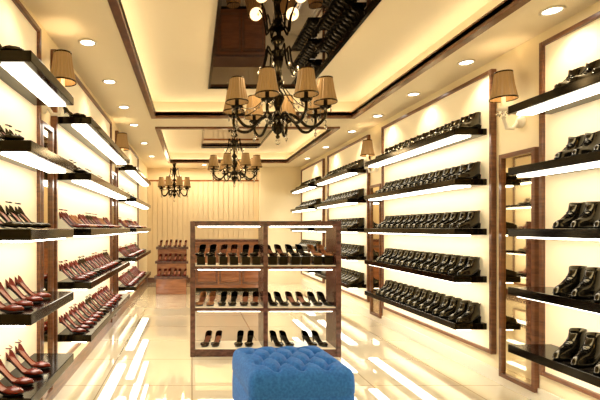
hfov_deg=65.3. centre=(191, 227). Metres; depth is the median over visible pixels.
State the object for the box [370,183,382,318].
wall mirror
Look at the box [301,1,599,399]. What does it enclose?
wall
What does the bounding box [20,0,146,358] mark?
wall
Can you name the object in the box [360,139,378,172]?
wall sconce
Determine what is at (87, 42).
recessed light
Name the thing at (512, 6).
trim
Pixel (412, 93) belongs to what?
recessed light
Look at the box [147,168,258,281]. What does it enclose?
panelling
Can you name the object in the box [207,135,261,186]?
chandelier
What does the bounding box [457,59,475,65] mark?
recessed light
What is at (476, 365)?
baseboard
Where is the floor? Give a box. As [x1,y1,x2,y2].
[53,282,530,399]
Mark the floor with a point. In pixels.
(145, 354)
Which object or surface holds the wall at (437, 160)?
attached to the wall at (523, 59)
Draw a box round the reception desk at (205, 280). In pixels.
[195,239,257,290]
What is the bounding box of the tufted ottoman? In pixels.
[232,346,354,399]
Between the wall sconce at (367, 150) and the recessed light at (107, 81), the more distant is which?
the wall sconce at (367, 150)
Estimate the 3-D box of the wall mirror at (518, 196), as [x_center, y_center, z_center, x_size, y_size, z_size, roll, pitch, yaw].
[2.760,0.335,3.810,0.040,1.970,0.420,0,0,0]
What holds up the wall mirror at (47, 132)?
attached to the wall at (47, 43)
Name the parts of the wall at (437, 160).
panel, panel frame, panel, panel frame, panel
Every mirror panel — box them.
[201,130,271,147]
[208,0,381,88]
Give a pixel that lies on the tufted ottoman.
(285, 372)
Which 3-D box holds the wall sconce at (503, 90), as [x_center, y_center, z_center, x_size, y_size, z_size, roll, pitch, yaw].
[2.652,-1.071,3.800,0.255,0.489,0.210,0,0,0]
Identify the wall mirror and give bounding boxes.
[40,120,53,399]
[111,171,116,322]
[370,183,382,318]
[499,147,538,392]
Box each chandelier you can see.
[158,163,190,201]
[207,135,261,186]
[223,38,337,144]
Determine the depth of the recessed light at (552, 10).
3.20 m
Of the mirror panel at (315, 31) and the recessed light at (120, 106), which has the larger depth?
the recessed light at (120, 106)
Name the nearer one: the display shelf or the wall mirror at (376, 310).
the display shelf
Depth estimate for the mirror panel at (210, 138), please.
8.80 m
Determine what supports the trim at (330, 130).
attached to the ceiling
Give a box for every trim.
[107,0,530,118]
[155,127,339,162]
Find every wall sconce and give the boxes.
[41,49,76,115]
[112,132,129,167]
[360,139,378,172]
[489,69,525,129]
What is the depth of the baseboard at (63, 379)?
4.84 m
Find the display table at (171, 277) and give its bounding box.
[154,239,187,293]
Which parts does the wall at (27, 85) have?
panel, panel frame, panel, panel frame, panel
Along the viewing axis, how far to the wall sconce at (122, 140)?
6.39 m
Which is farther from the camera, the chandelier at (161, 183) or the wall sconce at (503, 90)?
the chandelier at (161, 183)
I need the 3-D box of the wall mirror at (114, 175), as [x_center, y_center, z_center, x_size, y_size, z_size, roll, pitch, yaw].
[-1.130,0.260,6.450,0.040,2.120,0.340,0,0,0]
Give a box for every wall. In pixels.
[0,0,150,399]
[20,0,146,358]
[290,11,599,399]
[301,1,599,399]
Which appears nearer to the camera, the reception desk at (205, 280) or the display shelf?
the display shelf
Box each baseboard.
[48,278,147,399]
[301,278,563,399]
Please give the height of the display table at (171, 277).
1.142 m
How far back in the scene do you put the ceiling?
4.46 m
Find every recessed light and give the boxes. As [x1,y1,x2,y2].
[78,38,96,46]
[102,79,116,83]
[118,105,129,108]
[406,92,420,96]
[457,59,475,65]
[538,5,565,15]
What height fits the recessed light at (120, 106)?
0.012 m
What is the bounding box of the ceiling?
[23,0,599,167]
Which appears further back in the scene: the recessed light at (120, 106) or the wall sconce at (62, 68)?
the recessed light at (120, 106)
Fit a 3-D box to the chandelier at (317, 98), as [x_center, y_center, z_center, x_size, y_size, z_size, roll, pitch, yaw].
[0.800,-1.262,4.200,1.004,0.976,1.004,0,0,0]
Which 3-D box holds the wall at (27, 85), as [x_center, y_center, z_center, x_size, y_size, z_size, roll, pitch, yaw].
[-1.002,-0.150,5.775,0.322,2.605,7.035,0,0,0]

